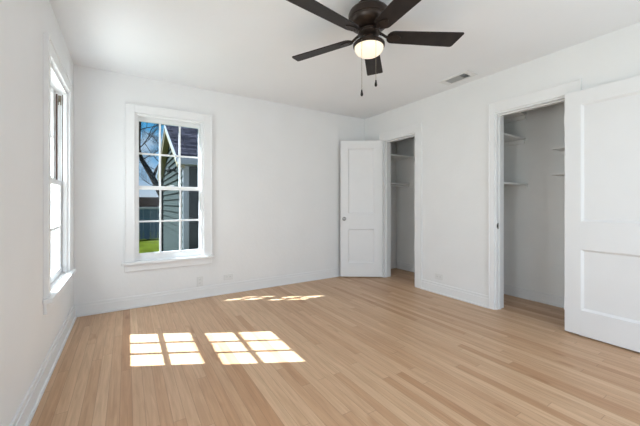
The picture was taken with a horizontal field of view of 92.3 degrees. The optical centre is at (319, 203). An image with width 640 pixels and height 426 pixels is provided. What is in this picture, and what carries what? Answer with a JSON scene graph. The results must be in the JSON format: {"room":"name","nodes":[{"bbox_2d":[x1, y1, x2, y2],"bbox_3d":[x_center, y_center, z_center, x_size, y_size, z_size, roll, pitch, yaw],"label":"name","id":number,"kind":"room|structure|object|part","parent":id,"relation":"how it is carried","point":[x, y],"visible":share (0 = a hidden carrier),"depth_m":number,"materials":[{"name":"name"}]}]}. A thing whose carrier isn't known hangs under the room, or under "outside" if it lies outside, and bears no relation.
{"room":"empty bedroom","nodes":[
{"label":"empty bedroom","id":0,"kind":"room"},
{"bbox_2d":[0,0,73,425],"bbox_3d":[-1.268,-0.125,1.069,0.140,2.440,4.679,0,0,-32],"label":"wall","id":1,"kind":"structure","parent":0,"point":[27,335],"depth_m":1.50,"materials":[{"name":"paint"}]},
{"bbox_2d":[10,304,76,425],"bbox_3d":[-1.196,1.032,1.114,0.028,0.125,4.399,0,0,-32],"label":"baseboard","id":2,"kind":"structure","parent":1,"relation":"attached to","point":[26,411],"depth_m":1.81,"materials":[{"name":"paint"}]},
{"bbox_2d":[43,32,75,314],"bbox_3d":[-2.012,-0.185,2.273,0.220,1.740,1.036,0,0,-32],"label":"window","id":3,"kind":"structure","parent":1,"relation":"in","point":[58,271],"depth_m":2.52,"materials":[{"name":"paint"}]},
{"bbox_3d":[-2.042,-0.548,2.255,0.036,0.790,0.776,0,0,-32],"label":"sash","id":4,"kind":"part","parent":3,"relation":"part of","materials":[{"name":"paint"}]},
{"bbox_3d":[-2.003,0.198,2.279,0.034,0.771,0.776,0,0,-32],"label":"sash","id":5,"kind":"part","parent":3,"relation":"part of","materials":[{"name":"paint"}]},
{"bbox_3d":[-1.959,0.600,2.306,0.095,0.030,1.036,0,0,-32],"label":"sill","id":6,"kind":"part","parent":3,"relation":"part of","materials":[{"name":"paint"}]},
{"bbox_3d":[-2.203,-0.529,2.602,0.006,0.681,0.006,0,0,-10],"label":"sash cord","id":7,"kind":"part","parent":3,"relation":"part of","materials":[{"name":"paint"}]},
{"bbox_2d":[74,64,395,303],"bbox_3d":[-0.517,-0.125,4.208,4.470,2.440,0.160,0,0,-32],"label":"wall","id":8,"kind":"structure","parent":0,"point":[276,166],"depth_m":3.78,"materials":[{"name":"paint"}]},
{"bbox_2d":[121,102,214,271],"bbox_3d":[-1.691,-0.172,3.473,0.926,1.765,0.218,0,0,-32],"label":"window","id":9,"kind":"structure","parent":8,"relation":"in","point":[134,113],"depth_m":3.40,"materials":[{"name":"paint"}]},
{"bbox_3d":[-1.657,0.625,3.420,0.926,0.030,0.093,0,0,-32],"label":"sill","id":10,"kind":"part","parent":9,"relation":"part of","materials":[{"name":"paint"}]},
{"bbox_3d":[-1.709,-0.548,3.502,0.666,0.790,0.036,0,0,-32],"label":"sash","id":11,"kind":"part","parent":9,"relation":"part of","materials":[{"name":"paint"}]},
{"bbox_3d":[-1.685,0.210,3.463,0.666,0.796,0.034,0,0,-32],"label":"sash","id":12,"kind":"part","parent":9,"relation":"part of","materials":[{"name":"paint"}]},
{"bbox_2d":[197,276,202,286],"bbox_3d":[-1.396,0.905,3.580,0.070,0.114,0.009,0,0,-32],"label":"wall outlet","id":13,"kind":"object","parent":8,"relation":"attached to","point":[200,278],"visible":1,"depth_m":3.58,"materials":[{"name":"plastic"}]},
{"bbox_2d":[75,268,339,316],"bbox_3d":[-0.823,1.032,3.929,3.654,0.125,0.028,0,0,-32],"label":"baseboard","id":14,"kind":"structure","parent":8,"relation":"attached to","point":[131,302],"depth_m":3.53,"materials":[{"name":"paint"}]},
{"bbox_2d":[224,274,232,279],"bbox_3d":[-1.115,0.895,3.756,0.114,0.070,0.009,0,0,-32],"label":"wall outlet","id":15,"kind":"object","parent":8,"relation":"attached to","point":[226,276],"visible":1,"depth_m":3.75,"materials":[{"name":"plastic"}]},
{"bbox_2d":[391,261,395,268],"bbox_3d":[1.080,1.038,5.100,0.536,0.115,0.028,0,0,-32],"label":"baseboard","id":16,"kind":"structure","parent":8,"relation":"attached to","point":[393,263],"depth_m":5.20,"materials":[{"name":"paint"}]},
{"bbox_2d":[391,183,409,187],"bbox_3d":[1.154,-0.296,4.985,0.530,0.063,0.297,0,0,-32],"label":"closet shelf","id":17,"kind":"object","parent":8,"relation":"attached to","point":[393,185],"visible":0.58,"depth_m":4.99,"materials":[{"name":"paint"}]},
{"bbox_2d":[391,154,414,162],"bbox_3d":[1.183,-0.717,4.939,0.530,0.063,0.407,0,0,-32],"label":"closet shelf","id":18,"kind":"object","parent":8,"relation":"attached to","point":[395,158],"visible":0.7,"depth_m":4.98,"materials":[{"name":"paint"}]},
{"bbox_2d":[29,268,639,425],"bbox_3d":[0.625,1.155,2.258,4.610,0.120,4.679,0,0,-32],"label":"floor","id":19,"kind":"structure","parent":0,"point":[335,351],"depth_m":2.11,"materials":[{"name":"brown wood"}]},
{"bbox_2d":[49,0,639,118],"bbox_3d":[0.625,-1.405,2.258,4.610,0.120,4.679,0,0,-32],"label":"ceiling","id":20,"kind":"structure","parent":0,"point":[246,48],"depth_m":2.54,"materials":[{"name":"paint"}]},
{"bbox_2d":[286,0,463,95],"bbox_3d":[0.304,-1.018,2.050,1.200,0.653,1.214,0,0,-32],"label":"ceiling fan","id":21,"kind":"object","parent":20,"relation":"hanging from","point":[367,19],"visible":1,"depth_m":2.01,"materials":[{"name":"brown metal"}]},
{"bbox_3d":[0.005,-1.130,2.273,0.515,0.035,0.133,0,0,33],"label":"blade","id":22,"kind":"part","parent":21,"relation":"part of","materials":[{"name":"brown wood"}]},
{"bbox_3d":[0.044,-1.130,1.828,0.515,0.035,0.133,0,0,-39],"label":"blade","id":23,"kind":"part","parent":21,"relation":"part of","materials":[{"name":"brown wood"}]},
{"bbox_3d":[0.331,-1.029,2.078,0.193,0.070,0.193,0,0,-32],"label":"lamp shade","id":24,"kind":"part","parent":21,"relation":"part of","materials":[{"name":"white glass"}]},
{"bbox_3d":[0.416,-1.130,2.448,0.133,0.035,0.515,0,0,15],"label":"blade","id":25,"kind":"part","parent":21,"relation":"part of","materials":[{"name":"brown wood"}]},
{"bbox_3d":[0.479,-1.130,1.728,0.133,0.035,0.515,0,0,-21],"label":"blade","id":26,"kind":"part","parent":21,"relation":"part of","materials":[{"name":"brown wood"}]},
{"bbox_3d":[0.709,-1.130,2.111,0.515,0.035,0.133,0,0,-3],"label":"blade","id":27,"kind":"part","parent":21,"relation":"part of","materials":[{"name":"brown wood"}]},
{"bbox_2d":[439,70,477,84],"bbox_3d":[1.472,-1.341,3.292,0.176,0.009,0.350,0,0,-32],"label":"ceiling vent","id":28,"kind":"object","parent":20,"relation":"in","point":[467,74],"visible":1,"depth_m":3.27,"materials":[{"name":"plastic"}]},
{"bbox_2d":[340,140,381,276],"bbox_3d":[0.616,0.075,4.536,0.624,2.012,0.092,0,0,2],"label":"door","id":29,"kind":"structure","parent":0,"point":[360,161],"depth_m":4.56,"materials":[{"name":"paint"}]},
{"bbox_3d":[0.611,-0.337,4.564,0.388,0.965,0.033,0,0,2],"label":"panel","id":30,"kind":"part","parent":29,"relation":"part of","materials":[{"name":"paint"}]},
{"bbox_3d":[0.611,0.626,4.564,0.388,0.500,0.033,0,0,2],"label":"panel","id":31,"kind":"part","parent":29,"relation":"part of","materials":[{"name":"paint"}]},
{"bbox_2d":[396,102,564,296],"bbox_3d":[2.194,-0.125,3.963,0.140,2.440,3.179,0,0,-32],"label":"wall","id":32,"kind":"structure","parent":0,"point":[534,216],"depth_m":3.50,"materials":[{"name":"paint"}]},
{"bbox_2d":[396,261,414,272],"bbox_3d":[1.655,1.038,4.663,0.028,0.115,1.379,0,0,-32],"label":"baseboard","id":33,"kind":"structure","parent":32,"relation":"attached to","point":[400,265],"depth_m":5.06,"materials":[{"name":"paint"}]},
{"bbox_2d":[504,133,525,146],"bbox_3d":[2.052,-0.727,3.554,0.530,0.063,0.358,0,0,-32],"label":"closet shelf","id":34,"kind":"object","parent":32,"relation":"attached to","point":[509,139],"visible":0.28,"depth_m":3.55,"materials":[{"name":"paint"}]},
{"bbox_2d":[504,182,527,189],"bbox_3d":[2.059,-0.197,3.544,0.530,0.063,0.383,0,0,-32],"label":"closet shelf","id":35,"kind":"object","parent":32,"relation":"attached to","point":[507,185],"visible":0.46,"depth_m":3.57,"materials":[{"name":"paint"}]},
{"bbox_2d":[504,284,564,307],"bbox_3d":[2.542,1.038,3.249,0.028,0.115,1.400,0,0,-32],"label":"baseboard","id":36,"kind":"structure","parent":32,"relation":"attached to","point":[546,298],"depth_m":3.45,"materials":[{"name":"paint"}]},
{"bbox_2d":[551,146,564,155],"bbox_3d":[2.639,-0.536,2.898,0.234,0.063,0.703,0,0,-32],"label":"closet shelf","id":37,"kind":"object","parent":32,"relation":"attached to","point":[562,148],"visible":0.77,"depth_m":3.13,"materials":[{"name":"paint"}]},
{"bbox_2d":[365,22,639,295],"bbox_3d":[1.983,-0.125,3.027,0.140,2.440,4.539,0,0,-32],"label":"wall","id":38,"kind":"structure","parent":0,"point":[454,121],"depth_m":3.43,"materials":[{"name":"paint"}]},
{"bbox_2d":[379,122,421,288],"bbox_3d":[1.159,0.025,4.318,0.162,2.141,0.782,0,0,-32],"label":"trim","id":39,"kind":"structure","parent":38,"relation":"attached to","point":[415,130],"depth_m":4.34,"materials":[{"name":"paint"}]},
{"bbox_2d":[435,273,442,279],"bbox_3d":[1.446,0.890,3.742,0.009,0.070,0.114,0,0,-32],"label":"wall outlet","id":40,"kind":"object","parent":38,"relation":"attached to","point":[437,276],"visible":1,"depth_m":3.73,"materials":[{"name":"plastic"}]},
{"bbox_2d":[421,279,487,307],"bbox_3d":[1.533,1.032,3.585,0.028,0.125,0.869,0,0,-32],"label":"baseboard","id":41,"kind":"structure","parent":38,"relation":"attached to","point":[474,298],"depth_m":3.53,"materials":[{"name":"paint"}]},
{"bbox_2d":[488,78,581,309],"bbox_3d":[2.032,0.025,2.929,0.162,2.141,0.776,0,0,-32],"label":"trim","id":42,"kind":"structure","parent":38,"relation":"attached to","point":[555,94],"depth_m":3.18,"materials":[{"name":"paint"}]},
{"bbox_2d":[564,75,639,351],"bbox_3d":[2.256,0.075,2.376,0.035,2.012,0.622,0,0,-31],"label":"door","id":43,"kind":"structure","parent":38,"relation":"in","point":[602,122],"depth_m":2.40,"materials":[{"name":"paint"}]},
{"bbox_3d":[2.259,-0.337,2.371,0.033,0.965,0.386,0,0,-31],"label":"panel","id":44,"kind":"part","parent":43,"relation":"part of","materials":[{"name":"paint"}]},
{"bbox_3d":[2.259,0.626,2.371,0.033,0.500,0.386,0,0,-31],"label":"panel","id":45,"kind":"part","parent":43,"relation":"part of","materials":[{"name":"paint"}]},
{"bbox_3d":[1.907,-0.125,3.783,0.536,2.440,0.180,0,0,-32],"label":"wall","id":46,"kind":"structure","parent":0,"visible":0},
{"bbox_2d":[504,112,526,123],"bbox_3d":[2.055,-1.006,3.550,0.530,0.063,0.368,0,0,-32],"label":"closet shelf","id":47,"kind":"object","parent":46,"relation":"attached to","point":[518,116],"visible":0.27,"depth_m":3.60,"materials":[{"name":"paint"}]},
{"bbox_3d":[2.726,-0.125,2.479,0.536,2.440,0.100,0,0,-32],"label":"closet","id":48,"kind":"object","parent":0,"visible":0},
{"bbox_2d":[550,172,564,179],"bbox_3d":[2.637,-0.277,2.901,0.234,0.063,0.708,0,0,-32],"label":"closet shelf","id":49,"kind":"object","parent":48,"relation":"attached to","point":[563,173],"visible":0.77,"depth_m":3.12,"materials":[{"name":"paint"}]},
{"label":"outside","id":50,"kind":"structure","parent":0,"visible":0},
{"bbox_2d":[139,231,158,252],"bbox_3d":[-16.885,1.695,44.877,100.000,0.100,86.031,0,0,-32],"label":"ground","id":51,"kind":"structure","parent":50,"point":[145,245],"depth_m":12.07,"materials":[{"name":"green plant"}]},
{"bbox_2d":[139,207,158,238],"bbox_3d":[-7.722,0.905,14.310,11.010,1.480,0.150,0,0,-32],"label":"fence","id":52,"kind":"object","parent":51,"relation":"on","point":[144,212],"visible":0.1,"depth_m":14.15,"materials":[{"name":"blue paint"}]},
{"bbox_3d":[-7.715,0.210,14.290,11.000,0.090,0.110,0,0,-32],"label":"rail","id":53,"kind":"part","parent":52,"relation":"part of","materials":[{"name":"grey wood"}]},
{"bbox_2d":[139,197,158,230],"bbox_3d":[-10.603,0.725,20.205,7.400,2.280,4.300,0,0,-32],"label":"shed","id":54,"kind":"object","parent":51,"relation":"on","point":[143,201],"visible":0.12,"depth_m":18.76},
{"bbox_2d":[139,122,163,196],"bbox_3d":[-7.116,-1.873,13.066,2.745,7.126,2.971,0,0,15],"label":"bare tree","id":55,"kind":"object","parent":51,"relation":"on","point":[148,170],"visible":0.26,"depth_m":12.94,"materials":[{"name":"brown plant"}]},
{"bbox_2d":[157,125,198,251],"bbox_3d":[-0.503,-0.168,9.786,7.975,3.625,4.530,0,0,-32],"label":"house","id":56,"kind":"structure","parent":51,"relation":"on","point":[189,136],"depth_m":6.83,"materials":[{"name":"grey wood"}]},
{"bbox_2d":[166,167,175,173],"bbox_3d":[-3.311,-0.744,6.836,0.188,0.162,0.153,0,0,-32],"label":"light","id":57,"kind":"object","parent":56,"relation":"attached to","point":[169,170],"visible":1,"depth_m":6.79,"materials":[{"name":"grey metal"}]}
]}

